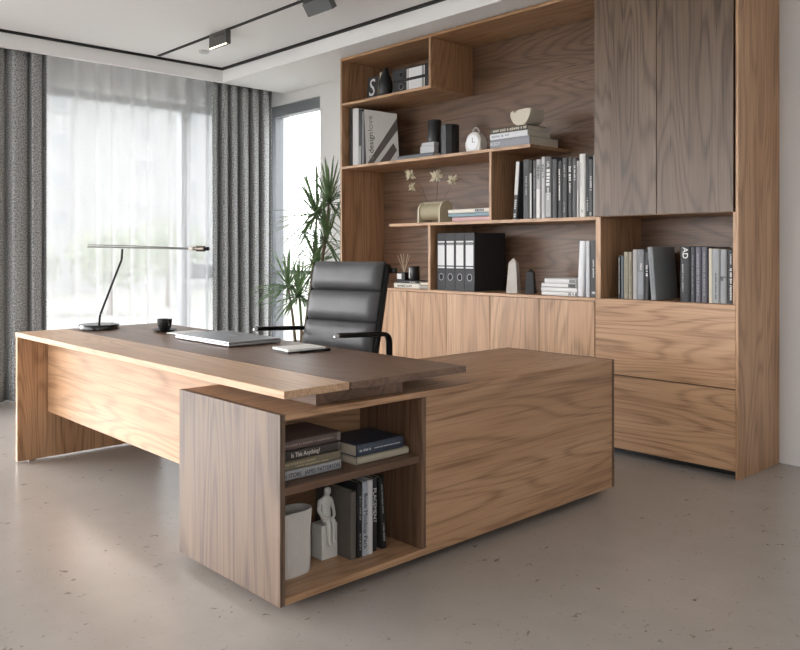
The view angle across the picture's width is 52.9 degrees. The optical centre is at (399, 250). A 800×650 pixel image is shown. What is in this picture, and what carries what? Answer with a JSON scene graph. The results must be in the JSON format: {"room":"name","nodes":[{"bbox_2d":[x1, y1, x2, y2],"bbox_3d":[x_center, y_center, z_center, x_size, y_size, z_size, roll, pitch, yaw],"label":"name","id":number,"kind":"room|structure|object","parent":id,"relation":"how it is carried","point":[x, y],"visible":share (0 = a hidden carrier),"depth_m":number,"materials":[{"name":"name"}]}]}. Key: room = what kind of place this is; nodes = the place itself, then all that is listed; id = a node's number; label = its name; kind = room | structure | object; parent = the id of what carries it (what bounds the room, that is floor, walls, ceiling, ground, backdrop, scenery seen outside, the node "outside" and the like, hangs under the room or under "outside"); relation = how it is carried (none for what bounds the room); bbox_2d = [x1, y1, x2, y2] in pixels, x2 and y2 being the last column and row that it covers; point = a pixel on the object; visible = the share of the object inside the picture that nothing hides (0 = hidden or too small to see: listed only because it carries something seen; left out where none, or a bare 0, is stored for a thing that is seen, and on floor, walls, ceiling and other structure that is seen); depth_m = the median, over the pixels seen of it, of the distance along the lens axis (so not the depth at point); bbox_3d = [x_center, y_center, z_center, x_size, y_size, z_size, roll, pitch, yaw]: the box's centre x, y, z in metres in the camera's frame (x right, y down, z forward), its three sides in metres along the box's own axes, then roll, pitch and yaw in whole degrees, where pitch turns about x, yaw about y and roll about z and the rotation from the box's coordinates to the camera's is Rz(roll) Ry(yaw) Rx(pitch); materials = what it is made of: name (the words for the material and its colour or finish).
{"room":"office","nodes":[
{"label":"office","id":0,"kind":"room"},
{"bbox_2d":[0,0,431,67],"bbox_3d":[-1.388,-1.851,1.954,9.640,0.150,10.550,0,0,-43],"label":"ceiling","id":1,"kind":"structure","parent":0,"point":[149,27],"depth_m":6.23,"materials":[{"name":"white paint"}]},
{"bbox_2d":[0,48,46,402],"bbox_3d":[-3.377,-0.269,6.483,1.022,3.007,0.156,0,0,-43],"label":"curtain","id":2,"kind":"object","parent":1,"relation":"hanging from","point":[23,75],"visible":0.74,"depth_m":6.65,"materials":[{"name":"grey fabric"}]},
{"bbox_2d":[0,29,222,70],"bbox_3d":[-4.744,-1.766,4.993,8.285,0.020,0.025,0,0,-43],"label":"trim","id":3,"kind":"structure","parent":1,"relation":"attached to","point":[1,30],"depth_m":7.02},
{"bbox_2d":[47,55,212,329],"bbox_3d":[-2.656,-0.271,7.384,3.019,3.002,0.093,0,0,-43],"label":"sheer curtain","id":4,"kind":"object","parent":1,"relation":"hanging from","point":[129,151],"visible":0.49,"depth_m":7.48,"materials":[{"name":"white fabric"}]},
{"bbox_2d":[157,0,302,55],"bbox_3d":[-0.609,-1.773,5.617,0.034,0.006,4.640,0,0,-43],"label":"track","id":5,"kind":"object","parent":1,"relation":"attached to","point":[299,1],"visible":1,"depth_m":6.27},
{"bbox_2d":[209,29,230,48],"bbox_3d":[-1.463,-1.714,6.530,0.050,0.111,0.260,0,0,-43],"label":"track light","id":6,"kind":"object","parent":5,"relation":"attached to","point":[222,38],"visible":1,"depth_m":6.49,"materials":[{"name":"black paint"}]},
{"bbox_2d":[302,0,336,16],"bbox_3d":[-0.562,-1.714,5.606,0.093,0.110,0.280,0,0,-43],"label":"track light","id":7,"kind":"object","parent":5,"relation":"attached to","point":[311,7],"visible":1,"depth_m":5.59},
{"bbox_2d":[212,82,271,335],"bbox_3d":[-1.603,-0.269,8.136,0.738,3.007,0.146,0,0,-43],"label":"curtain","id":8,"kind":"object","parent":1,"relation":"hanging from","point":[241,116],"visible":0.74,"depth_m":8.10,"materials":[{"name":"grey fabric"}]},
{"bbox_2d":[222,0,445,69],"bbox_3d":[1.516,-1.766,4.342,0.025,0.020,9.475,0,0,-43],"label":"trim","id":9,"kind":"structure","parent":1,"relation":"attached to","point":[432,2],"depth_m":6.47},
{"bbox_2d":[0,400,799,649],"bbox_3d":[-1.388,1.300,1.954,9.640,0.120,10.550,0,0,-43],"label":"floor","id":10,"kind":"structure","parent":0,"point":[669,556],"depth_m":3.08,"materials":[{"name":"concrete"}]},
{"bbox_2d":[15,323,465,462],"bbox_3d":[-0.989,0.858,4.022,0.903,0.765,2.735,0,0,-43],"label":"desk","id":11,"kind":"object","parent":10,"relation":"on","point":[77,390],"visible":0.88,"depth_m":3.92,"materials":[{"name":"brown wood"}]},
{"bbox_2d":[79,244,209,330],"bbox_3d":[-1.541,0.217,4.894,0.811,0.515,0.236,0,0,0],"label":"desk lamp","id":12,"kind":"object","parent":11,"relation":"on","point":[98,326],"visible":1,"depth_m":4.85,"materials":[{"name":"black metal"}]},
{"bbox_2d":[152,328,176,331],"bbox_3d":[-1.387,0.467,4.745,0.150,0.015,0.150,0,0,-43],"label":"saucer","id":13,"kind":"object","parent":11,"relation":"on","point":[155,329],"visible":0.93,"depth_m":4.71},
{"bbox_2d":[157,318,171,329],"bbox_3d":[-1.380,0.434,4.743,0.101,0.068,0.086,0,0,16],"label":"coffee cup","id":14,"kind":"object","parent":13,"relation":"on","point":[163,323],"visible":0.91,"depth_m":4.71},
{"bbox_2d":[175,330,280,346],"bbox_3d":[-0.914,0.461,4.251,0.310,0.027,0.550,0,0,-43],"label":"laptop","id":15,"kind":"object","parent":11,"relation":"on","point":[227,338],"visible":1,"depth_m":4.16,"materials":[{"name":"silver metal"}]},
{"bbox_2d":[272,344,325,353],"bbox_3d":[-0.481,0.466,3.848,0.210,0.017,0.160,0,0,-37],"label":"notepad","id":16,"kind":"object","parent":11,"relation":"on","point":[288,349],"visible":1,"depth_m":3.81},
{"bbox_2d":[246,155,339,342],"bbox_3d":[-0.899,0.183,7.376,0.952,2.114,1.324,0,0,-43],"label":"potted plant","id":17,"kind":"object","parent":10,"relation":"on","point":[329,189],"visible":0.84,"depth_m":7.19,"materials":[{"name":"green plant"}]},
{"bbox_2d":[253,261,396,354],"bbox_3d":[-0.441,0.650,4.337,0.641,1.181,0.632,0,0,37],"label":"office chair","id":18,"kind":"object","parent":10,"relation":"on","point":[347,301],"visible":0.43,"depth_m":4.42,"materials":[{"name":"black leather"}]},
{"bbox_2d":[303,318,376,352],"bbox_3d":[-0.341,0.473,4.468,0.505,0.173,0.105,0,0,37],"label":"cushion","id":19,"kind":"object","parent":18,"relation":"on","point":[317,331],"depth_m":4.41,"materials":[{"name":"black leather"}]},
{"bbox_2d":[308,289,381,322],"bbox_3d":[-0.318,0.304,4.497,0.505,0.171,0.105,0,0,37],"label":"cushion","id":20,"kind":"object","parent":18,"relation":"on","point":[324,305],"depth_m":4.44,"materials":[{"name":"black leather"}]},
{"bbox_2d":[312,261,385,291],"bbox_3d":[-0.296,0.141,4.526,0.505,0.163,0.104,0,0,37],"label":"cushion","id":21,"kind":"object","parent":18,"relation":"on","point":[328,276],"depth_m":4.47,"materials":[{"name":"black leather"}]},
{"bbox_2d":[179,347,613,607],"bbox_3d":[0.106,0.897,3.673,2.056,0.686,0.704,0,0,-43],"label":"credenza","id":22,"kind":"object","parent":10,"relation":"on","point":[519,434],"visible":0.81,"depth_m":3.25,"materials":[{"name":"brown wood"}]},
{"bbox_2d":[285,503,311,580],"bbox_3d":[-0.417,1.063,2.936,0.208,0.233,0.106,0,0,-43],"label":"vase","id":23,"kind":"object","parent":22,"relation":"on","point":[297,515],"visible":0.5,"depth_m":2.92,"materials":[{"name":"white ceramic"}]},
{"bbox_2d":[285,459,340,480],"bbox_3d":[-0.402,0.793,2.970,0.297,0.034,0.221,0,0,-43],"label":"book","id":24,"kind":"object","parent":22,"relation":"on","point":[336,464],"visible":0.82,"depth_m":2.90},
{"bbox_2d":[285,450,340,470],"bbox_3d":[-0.402,0.758,2.973,0.292,0.034,0.221,0,0,-43],"label":"book","id":25,"kind":"object","parent":24,"relation":"on","point":[335,455],"visible":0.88,"depth_m":2.90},
{"bbox_2d":[285,440,340,461],"bbox_3d":[-0.402,0.723,2.970,0.293,0.035,0.221,0,0,-43],"label":"book","id":26,"kind":"object","parent":25,"relation":"on","point":[295,454],"visible":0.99,"depth_m":2.90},
{"bbox_2d":[285,422,340,450],"bbox_3d":[-0.403,0.687,2.971,0.296,0.036,0.221,0,0,-43],"label":"book","id":27,"kind":"object","parent":26,"relation":"on","point":[303,434],"visible":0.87,"depth_m":2.95,"materials":[{"name":"paper"}]},
{"bbox_2d":[311,487,336,560],"bbox_3d":[-0.286,1.044,3.105,0.082,0.271,0.088,0,0,-43],"label":"sculpture","id":28,"kind":"object","parent":22,"relation":"on","point":[323,531],"visible":1,"depth_m":3.09,"materials":[{"name":"ceramic"}]},
{"bbox_2d":[316,484,355,559],"bbox_3d":[-0.252,1.050,3.158,0.030,0.258,0.220,0,0,-43],"label":"book","id":29,"kind":"object","parent":22,"relation":"on","point":[344,498],"visible":0.65,"depth_m":3.10,"materials":[{"name":"paper"}]},
{"bbox_2d":[335,479,361,557],"bbox_3d":[-0.221,1.035,3.168,0.025,0.288,0.201,0,0,-43],"label":"book","id":30,"kind":"object","parent":22,"relation":"on","point":[353,484],"visible":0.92,"depth_m":3.09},
{"bbox_2d":[285,453,418,495],"bbox_3d":[-0.285,0.824,3.096,0.652,0.027,0.364,0,0,-43],"label":"shelf","id":31,"kind":"object","parent":22,"relation":"attached to","point":[348,471],"depth_m":2.96,"materials":[{"name":"brown wood"}]},
{"bbox_2d":[355,478,367,555],"bbox_3d":[-0.202,1.035,3.185,0.026,0.288,0.201,0,0,-43],"label":"book","id":32,"kind":"object","parent":22,"relation":"on","point":[364,482],"visible":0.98,"depth_m":3.11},
{"bbox_2d":[359,476,372,554],"bbox_3d":[-0.182,1.035,3.205,0.025,0.288,0.200,0,0,-43],"label":"book","id":33,"kind":"object","parent":22,"relation":"on","point":[369,480],"visible":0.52,"depth_m":3.13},
{"bbox_2d":[364,475,376,551],"bbox_3d":[-0.168,1.034,3.234,0.031,0.290,0.201,0,0,-43],"label":"book","id":34,"kind":"object","parent":22,"relation":"on","point":[373,477],"visible":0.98,"depth_m":3.16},
{"bbox_2d":[340,445,408,464],"bbox_3d":[-0.132,0.796,3.199,0.269,0.027,0.200,0,0,-43],"label":"book","id":35,"kind":"object","parent":22,"relation":"on","point":[402,450],"visible":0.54,"depth_m":3.10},
{"bbox_2d":[340,427,403,456],"bbox_3d":[-0.145,0.759,3.203,0.242,0.045,0.211,0,0,-43],"label":"book","id":36,"kind":"object","parent":35,"relation":"on","point":[366,441],"visible":0.98,"depth_m":3.15,"materials":[{"name":"paper"}]},
{"bbox_2d":[371,474,385,548],"bbox_3d":[-0.132,1.036,3.255,0.046,0.286,0.191,0,0,-43],"label":"book","id":37,"kind":"object","parent":22,"relation":"on","point":[381,528],"visible":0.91,"depth_m":3.19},
{"bbox_2d":[379,284,595,358],"bbox_3d":[0.533,0.766,6.075,0.474,0.947,2.493,0,0,-43],"label":"base cabinet","id":38,"kind":"object","parent":10,"relation":"on","point":[420,323],"visible":0.34,"depth_m":5.68,"materials":[{"name":"brown wood"}]},
{"bbox_2d":[388,284,595,300],"bbox_3d":[0.533,0.303,6.076,0.472,0.020,2.493,0,0,-43],"label":"countertop","id":39,"kind":"structure","parent":38,"relation":"on","point":[390,286],"depth_m":5.64,"materials":[{"name":"brown wood"}]},
{"bbox_2d":[394,283,419,288],"bbox_3d":[0.138,0.273,6.376,0.241,0.040,0.290,0,0,-43],"label":"book","id":40,"kind":"object","parent":39,"relation":"on","point":[396,285],"visible":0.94,"depth_m":6.29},
{"bbox_2d":[396,280,427,283],"bbox_3d":[0.130,0.242,6.370,0.201,0.020,0.250,0,0,-43],"label":"book","id":41,"kind":"object","parent":40,"relation":"on","point":[397,281],"visible":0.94,"depth_m":6.32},
{"bbox_2d":[397,254,409,279],"bbox_3d":[0.032,0.126,6.439,0.071,0.210,0.158,0,0,-43],"label":"reed diffuser","id":42,"kind":"object","parent":41,"relation":"on","point":[403,275],"visible":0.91,"depth_m":6.42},
{"bbox_2d":[409,266,419,280],"bbox_3d":[0.113,0.175,6.324,0.086,0.112,0.086,0,0,-43],"label":"candle jar","id":43,"kind":"object","parent":41,"relation":"on","point":[414,271],"visible":1,"depth_m":6.29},
{"bbox_2d":[437,233,445,289],"bbox_3d":[0.435,0.080,6.150,0.347,0.425,0.086,0,0,-43],"label":"ring binder","id":44,"kind":"object","parent":39,"relation":"on","point":[441,237],"visible":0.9,"depth_m":6.03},
{"bbox_2d":[446,233,454,290],"bbox_3d":[0.498,0.080,6.082,0.347,0.425,0.093,0,0,-43],"label":"ring binder","id":45,"kind":"object","parent":39,"relation":"on","point":[450,237],"visible":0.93,"depth_m":5.96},
{"bbox_2d":[455,233,464,290],"bbox_3d":[0.563,0.080,6.013,0.347,0.425,0.092,0,0,-43],"label":"ring binder","id":46,"kind":"object","parent":39,"relation":"on","point":[459,237],"visible":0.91,"depth_m":5.89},
{"bbox_2d":[465,233,504,291],"bbox_3d":[0.629,0.080,5.942,0.347,0.425,0.094,0,0,-43],"label":"ring binder","id":47,"kind":"object","parent":39,"relation":"on","point":[484,252],"visible":1,"depth_m":5.87,"materials":[{"name":"cardboard"}]},
{"bbox_2d":[506,258,520,292],"bbox_3d":[0.794,0.170,5.624,0.082,0.245,0.082,0,0,27],"label":"obelisk","id":48,"kind":"object","parent":39,"relation":"on","point":[513,278],"visible":1,"depth_m":5.60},
{"bbox_2d":[525,269,536,293],"bbox_3d":[0.898,0.206,5.527,0.066,0.172,0.066,0,0,27],"label":"obelisk","id":49,"kind":"object","parent":39,"relation":"on","point":[530,287],"visible":1,"depth_m":5.50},
{"bbox_2d":[541,291,578,296],"bbox_3d":[1.125,0.280,5.343,0.241,0.026,0.277,0,0,-43],"label":"book","id":50,"kind":"object","parent":39,"relation":"on","point":[555,293],"visible":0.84,"depth_m":5.26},
{"bbox_2d":[541,287,577,291],"bbox_3d":[1.126,0.253,5.348,0.240,0.027,0.285,0,0,-43],"label":"book","id":51,"kind":"object","parent":50,"relation":"on","point":[558,289],"visible":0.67,"depth_m":5.27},
{"bbox_2d":[541,283,577,287],"bbox_3d":[1.123,0.225,5.345,0.241,0.027,0.273,0,0,-43],"label":"book","id":52,"kind":"object","parent":51,"relation":"on","point":[562,285],"visible":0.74,"depth_m":5.25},
{"bbox_2d":[544,277,577,283],"bbox_3d":[1.131,0.196,5.342,0.241,0.030,0.245,0,0,-43],"label":"book","id":53,"kind":"object","parent":52,"relation":"on","point":[568,280],"visible":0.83,"depth_m":5.27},
{"bbox_2d":[577,241,585,296],"bbox_3d":[1.260,0.113,5.243,0.280,0.357,0.064,0,0,-43],"label":"book","id":54,"kind":"object","parent":39,"relation":"on","point":[582,251],"visible":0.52,"depth_m":5.14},
{"bbox_2d":[586,241,589,296],"bbox_3d":[1.294,0.114,5.207,0.280,0.356,0.029,0,0,-43],"label":"book","id":55,"kind":"object","parent":39,"relation":"on","point":[587,242],"visible":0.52,"depth_m":5.11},
{"bbox_2d":[590,240,595,296],"bbox_3d":[1.323,0.113,5.175,0.281,0.359,0.052,0,0,-43],"label":"book","id":56,"kind":"object","parent":39,"relation":"on","point":[592,242],"visible":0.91,"depth_m":5.08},
{"bbox_2d":[340,0,778,480],"bbox_3d":[0.855,-0.196,5.774,0.542,2.872,3.420,0,0,-43],"label":"wall shelving","id":57,"kind":"object","parent":10,"relation":"on","point":[539,56],"visible":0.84,"depth_m":5.76,"materials":[{"name":"brown wood"}]},
{"bbox_2d":[350,109,352,165],"bbox_3d":[-0.309,-0.961,6.937,0.300,0.491,0.035,0,0,-43],"label":"magazine","id":58,"kind":"object","parent":57,"relation":"on","point":[351,110],"visible":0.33,"depth_m":6.83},
{"bbox_2d":[359,109,363,164],"bbox_3d":[-0.227,-0.951,6.848,0.301,0.471,0.040,0,0,-43],"label":"magazine","id":59,"kind":"object","parent":57,"relation":"on","point":[360,110],"visible":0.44,"depth_m":6.74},
{"bbox_2d":[362,111,365,163],"bbox_3d":[-0.201,-0.940,6.821,0.300,0.450,0.030,0,0,-43],"label":"magazine","id":60,"kind":"object","parent":57,"relation":"on","point":[363,116],"visible":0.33,"depth_m":6.71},
{"bbox_2d":[353,108,380,164],"bbox_3d":[-0.269,-0.959,6.894,0.300,0.488,0.076,0,0,-43],"label":"magazine","id":61,"kind":"object","parent":57,"relation":"on","point":[356,110],"visible":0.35,"depth_m":6.79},
{"bbox_2d":[366,75,379,97],"bbox_3d":[-0.221,-1.349,6.694,0.049,0.202,0.132,0,0,-43],"label":"book","id":62,"kind":"object","parent":57,"relation":"on","point":[373,82],"visible":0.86,"depth_m":6.68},
{"bbox_2d":[364,110,398,163],"bbox_3d":[-0.151,-0.943,6.688,0.292,0.455,0.022,0,0,-8],"label":"magazine","id":63,"kind":"object","parent":57,"relation":"on","point":[381,129],"visible":0.98,"depth_m":6.68,"materials":[{"name":"paper"}]},
{"bbox_2d":[378,68,392,94],"bbox_3d":[-0.118,-1.368,6.542,0.116,0.235,0.116,0,0,-43],"label":"vase","id":64,"kind":"object","parent":57,"relation":"on","point":[385,86],"visible":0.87,"depth_m":6.50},
{"bbox_2d":[393,75,428,92],"bbox_3d":[0.194,-1.296,6.375,0.302,0.090,0.420,0,0,-43],"label":"ring binder","id":65,"kind":"object","parent":57,"relation":"on","point":[422,81],"visible":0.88,"depth_m":6.27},
{"bbox_2d":[393,63,428,82],"bbox_3d":[0.194,-1.391,6.375,0.302,0.090,0.420,0,0,-43],"label":"ring binder","id":66,"kind":"object","parent":65,"relation":"on","point":[421,70],"visible":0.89,"depth_m":6.27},
{"bbox_2d":[397,152,439,159],"bbox_3d":[0.207,-0.730,6.282,0.250,0.030,0.397,0,0,-43],"label":"book","id":67,"kind":"object","parent":57,"relation":"on","point":[429,153],"visible":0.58,"depth_m":6.17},
{"bbox_2d":[420,142,438,153],"bbox_3d":[0.224,-0.785,6.135,0.055,0.078,0.150,0,0,-43],"label":"box","id":68,"kind":"object","parent":67,"relation":"on","point":[428,147],"visible":0.95,"depth_m":6.10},
{"bbox_2d":[428,119,440,152],"bbox_3d":[0.268,-0.880,6.246,0.108,0.268,0.108,0,0,-43],"label":"candle holder","id":69,"kind":"object","parent":67,"relation":"on","point":[434,125],"visible":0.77,"depth_m":6.20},
{"bbox_2d":[406,169,457,222],"bbox_3d":[0.236,-0.437,6.243,0.150,0.442,0.559,0,0,-43],"label":"vase","id":70,"kind":"object","parent":57,"relation":"on","point":[427,211],"visible":0.99,"depth_m":6.17,"materials":[{"name":"beige ceramic"}]},
{"bbox_2d":[440,124,458,154],"bbox_3d":[0.376,-0.833,6.072,0.135,0.234,0.142,0,0,-43],"label":"book","id":71,"kind":"object","parent":57,"relation":"on","point":[449,133],"visible":0.77,"depth_m":6.01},
{"bbox_2d":[452,216,488,221],"bbox_3d":[0.595,-0.232,5.910,0.240,0.034,0.359,0,0,-43],"label":"book","id":72,"kind":"object","parent":57,"relation":"on","point":[474,218],"visible":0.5,"depth_m":5.82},
{"bbox_2d":[448,212,488,216],"bbox_3d":[0.584,-0.263,5.915,0.240,0.026,0.399,0,0,-43],"label":"book","id":73,"kind":"object","parent":72,"relation":"on","point":[479,213],"visible":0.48,"depth_m":5.83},
{"bbox_2d":[448,208,488,213],"bbox_3d":[0.582,-0.292,5.916,0.241,0.030,0.404,0,0,-43],"label":"book","id":74,"kind":"object","parent":73,"relation":"on","point":[474,210],"visible":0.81,"depth_m":5.83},
{"bbox_2d":[465,127,486,150],"bbox_3d":[0.553,-0.810,5.860,0.080,0.188,0.144,0,0,-43],"label":"alarm clock","id":75,"kind":"object","parent":57,"relation":"on","point":[475,141],"visible":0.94,"depth_m":5.83,"materials":[{"name":"white paint"}]},
{"bbox_2d":[513,161,522,218],"bbox_3d":[0.901,-0.417,5.627,0.281,0.402,0.065,0,0,-43],"label":"book","id":76,"kind":"object","parent":57,"relation":"on","point":[518,193],"visible":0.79,"depth_m":5.53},
{"bbox_2d":[490,135,557,148],"bbox_3d":[0.871,-0.746,5.643,0.331,0.062,0.347,0,0,-43],"label":"book","id":77,"kind":"object","parent":57,"relation":"on","point":[522,140],"visible":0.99,"depth_m":5.52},
{"bbox_2d":[490,129,550,139],"bbox_3d":[0.841,-0.799,5.632,0.261,0.042,0.330,0,0,-43],"label":"book","id":78,"kind":"object","parent":77,"relation":"on","point":[527,132],"visible":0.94,"depth_m":5.53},
{"bbox_2d":[491,124,546,133],"bbox_3d":[0.830,-0.839,5.621,0.221,0.036,0.313,0,0,-43],"label":"book","id":79,"kind":"object","parent":78,"relation":"on","point":[526,126],"visible":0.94,"depth_m":5.53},
{"bbox_2d":[510,108,544,125],"bbox_3d":[0.881,-0.915,5.568,0.160,0.116,0.178,0,0,-43],"label":"bowl","id":80,"kind":"object","parent":79,"relation":"on","point":[531,116],"visible":0.86,"depth_m":5.51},
{"bbox_2d":[523,159,532,218],"bbox_3d":[0.966,-0.419,5.568,0.301,0.407,0.058,0,0,-43],"label":"book","id":81,"kind":"object","parent":57,"relation":"on","point":[526,163],"visible":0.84,"depth_m":5.46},
{"bbox_2d":[530,160,533,218],"bbox_3d":[0.992,-0.414,5.538,0.301,0.396,0.019,0,0,-43],"label":"book","id":82,"kind":"object","parent":57,"relation":"on","point":[531,161],"visible":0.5,"depth_m":5.43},
{"bbox_2d":[533,160,536,218],"bbox_3d":[1.015,-0.413,5.522,0.301,0.394,0.033,0,0,-43],"label":"book","id":83,"kind":"object","parent":57,"relation":"on","point":[534,161],"visible":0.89,"depth_m":5.42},
{"bbox_2d":[536,159,541,218],"bbox_3d":[1.035,-0.414,5.490,0.301,0.398,0.038,0,0,-43],"label":"book","id":84,"kind":"object","parent":57,"relation":"on","point":[539,161],"visible":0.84,"depth_m":5.38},
{"bbox_2d":[542,157,544,217],"bbox_3d":[1.063,-0.421,5.468,0.301,0.412,0.030,0,0,-43],"label":"book","id":85,"kind":"object","parent":57,"relation":"on","point":[543,158],"visible":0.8,"depth_m":5.36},
{"bbox_2d":[545,157,561,217],"bbox_3d":[1.091,-0.419,5.435,0.301,0.408,0.054,0,0,-43],"label":"book","id":86,"kind":"object","parent":57,"relation":"on","point":[548,160],"visible":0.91,"depth_m":5.33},
{"bbox_2d":[552,159,561,217],"bbox_3d":[1.124,-0.409,5.395,0.301,0.387,0.040,0,0,-43],"label":"book","id":87,"kind":"object","parent":57,"relation":"on","point":[554,161],"visible":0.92,"depth_m":5.29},
{"bbox_2d":[558,161,561,217],"bbox_3d":[1.156,-0.403,5.369,0.301,0.374,0.037,0,0,-43],"label":"book","id":88,"kind":"object","parent":57,"relation":"on","point":[559,162],"visible":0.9,"depth_m":5.26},
{"bbox_2d":[562,158,567,217],"bbox_3d":[1.179,-0.411,5.335,0.301,0.390,0.040,0,0,-43],"label":"book","id":89,"kind":"object","parent":57,"relation":"on","point":[564,160],"visible":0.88,"depth_m":5.23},
{"bbox_2d":[568,158,572,216],"bbox_3d":[1.209,-0.409,5.310,0.301,0.387,0.034,0,0,-43],"label":"book","id":90,"kind":"object","parent":57,"relation":"on","point":[570,160],"visible":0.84,"depth_m":5.21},
{"bbox_2d":[573,158,579,216],"bbox_3d":[1.230,-0.406,5.281,0.301,0.381,0.033,0,0,-43],"label":"book","id":91,"kind":"object","parent":57,"relation":"on","point":[575,160],"visible":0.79,"depth_m":5.18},
{"bbox_2d":[577,161,579,216],"bbox_3d":[1.248,-0.397,5.263,0.301,0.362,0.015,0,0,-43],"label":"book","id":92,"kind":"object","parent":57,"relation":"on","point":[578,162],"visible":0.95,"depth_m":5.16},
{"bbox_2d":[580,154,592,216],"bbox_3d":[1.272,-0.418,5.242,0.301,0.405,0.045,0,0,-43],"label":"book","id":93,"kind":"object","parent":57,"relation":"on","point":[582,156],"visible":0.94,"depth_m":5.14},
{"bbox_2d":[586,157,592,216],"bbox_3d":[1.301,-0.407,5.219,0.301,0.382,0.026,0,0,-43],"label":"book","id":94,"kind":"object","parent":57,"relation":"on","point":[587,158],"visible":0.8,"depth_m":5.12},
{"bbox_2d":[589,159,592,216],"bbox_3d":[1.314,-0.399,5.192,0.301,0.367,0.030,0,0,-43],"label":"book","id":95,"kind":"object","parent":57,"relation":"on","point":[590,160],"visible":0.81,"depth_m":5.09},
{"bbox_2d":[594,0,735,218],"bbox_3d":[1.681,-0.921,4.836,0.488,1.420,0.874,0,0,-43],"label":"upper cabinet","id":96,"kind":"object","parent":57,"relation":"attached to","point":[665,70],"visible":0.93,"depth_m":4.65,"materials":[{"name":"brown wood"}]},
{"bbox_2d":[595,297,735,475],"bbox_3d":[1.687,0.767,4.840,0.474,0.946,0.884,0,0,-43],"label":"base cabinet","id":97,"kind":"object","parent":10,"relation":"on","point":[675,360],"visible":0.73,"depth_m":4.62,"materials":[{"name":"brown wood"}]},
{"bbox_2d":[624,252,628,298],"bbox_3d":[1.484,0.149,5.018,0.281,0.287,0.031,0,0,-43],"label":"book","id":98,"kind":"object","parent":97,"relation":"on","point":[626,254],"visible":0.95,"depth_m":4.92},
{"bbox_2d":[629,252,632,298],"bbox_3d":[1.502,0.149,4.996,0.281,0.287,0.025,0,0,-43],"label":"book","id":99,"kind":"object","parent":97,"relation":"on","point":[630,253],"visible":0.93,"depth_m":4.90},
{"bbox_2d":[633,249,636,298],"bbox_3d":[1.527,0.141,4.977,0.280,0.302,0.034,0,0,-43],"label":"book","id":100,"kind":"object","parent":97,"relation":"on","point":[634,250],"visible":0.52,"depth_m":4.88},
{"bbox_2d":[637,249,647,299],"bbox_3d":[1.549,0.141,4.942,0.281,0.302,0.046,0,0,-43],"label":"book","id":101,"kind":"object","parent":97,"relation":"on","point":[640,252],"visible":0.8,"depth_m":4.84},
{"bbox_2d":[645,252,650,299],"bbox_3d":[1.581,0.149,4.918,0.281,0.287,0.024,0,0,-43],"label":"book","id":102,"kind":"object","parent":97,"relation":"on","point":[647,275],"visible":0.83,"depth_m":4.82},
{"bbox_2d":[648,247,677,299],"bbox_3d":[1.590,0.133,4.871,0.261,0.317,0.061,0,0,-43],"label":"book","id":103,"kind":"object","parent":97,"relation":"on","point":[662,265],"visible":1,"depth_m":4.83,"materials":[{"name":"paper"}]},
{"bbox_2d":[680,246,703,301],"bbox_3d":[1.749,0.133,4.738,0.291,0.319,0.066,0,0,-43],"label":"book","id":104,"kind":"object","parent":97,"relation":"on","point":[685,251],"visible":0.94,"depth_m":4.64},
{"bbox_2d":[691,247,695,301],"bbox_3d":[1.781,0.135,4.703,0.291,0.316,0.026,0,0,-43],"label":"book","id":105,"kind":"object","parent":97,"relation":"on","point":[693,249],"visible":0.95,"depth_m":4.60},
{"bbox_2d":[696,247,701,301],"bbox_3d":[1.802,0.135,4.679,0.291,0.316,0.035,0,0,-43],"label":"book","id":106,"kind":"object","parent":97,"relation":"on","point":[698,249],"visible":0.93,"depth_m":4.58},
{"bbox_2d":[702,247,729,302],"bbox_3d":[1.828,0.135,4.654,0.291,0.316,0.035,0,0,-43],"label":"book","id":107,"kind":"object","parent":97,"relation":"on","point":[705,250],"visible":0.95,"depth_m":4.55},
{"bbox_2d":[713,249,719,302],"bbox_3d":[1.873,0.140,4.604,0.291,0.304,0.043,0,0,-43],"label":"book","id":108,"kind":"object","parent":97,"relation":"on","point":[716,252],"visible":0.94,"depth_m":4.50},
{"bbox_2d":[709,248,731,302],"bbox_3d":[1.854,0.139,4.633,0.290,0.307,0.022,0,0,-43],"label":"book","id":109,"kind":"object","parent":97,"relation":"on","point":[710,249],"visible":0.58,"depth_m":4.53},
{"bbox_2d":[720,249,732,303],"bbox_3d":[1.904,0.142,4.575,0.291,0.301,0.039,0,0,-43],"label":"book","id":110,"kind":"object","parent":97,"relation":"on","point":[723,252],"visible":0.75,"depth_m":4.48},
{"bbox_2d":[728,250,732,303],"bbox_3d":[1.931,0.143,4.547,0.291,0.298,0.035,0,0,-43],"label":"book","id":111,"kind":"object","parent":97,"relation":"on","point":[730,252],"visible":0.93,"depth_m":4.45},
{"bbox_2d":[271,0,799,466],"bbox_3d":[1.921,-0.268,5.216,0.250,3.016,10.200,0,0,-43],"label":"wall","id":112,"kind":"structure","parent":0,"point":[789,10],"depth_m":4.69,"materials":[{"name":"white paint"}]},
{"bbox_2d":[0,32,284,92],"bbox_3d":[-4.491,-1.708,5.275,9.040,0.136,0.040,0,0,-43],"label":"trim","id":113,"kind":"structure","parent":112,"relation":"attached to","point":[7,40],"depth_m":7.06,"materials":[{"name":"white paint"}]},
{"bbox_2d":[272,97,319,339],"bbox_3d":[-1.032,-0.145,8.311,0.100,2.770,0.885,0,0,-43],"label":"window","id":114,"kind":"structure","parent":112,"relation":"in","point":[279,113],"depth_m":8.57,"materials":[{"name":"clear glass"}]},
{"bbox_2d":[223,0,551,92],"bbox_3d":[1.793,-1.708,4.618,0.755,0.136,9.500,0,0,-43],"label":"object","id":115,"kind":"structure","parent":112,"relation":"attached to","point":[315,63],"depth_m":6.52,"materials":[{"name":"white paint"}]},
{"label":"outside","id":116,"kind":"structure","parent":0,"visible":0},
{"bbox_2d":[289,264,310,340],"bbox_3d":[-6.348,1.740,21.441,140.000,0.200,120.000,0,0,-43],"label":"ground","id":117,"kind":"structure","parent":116,"point":[295,307],"depth_m":21.12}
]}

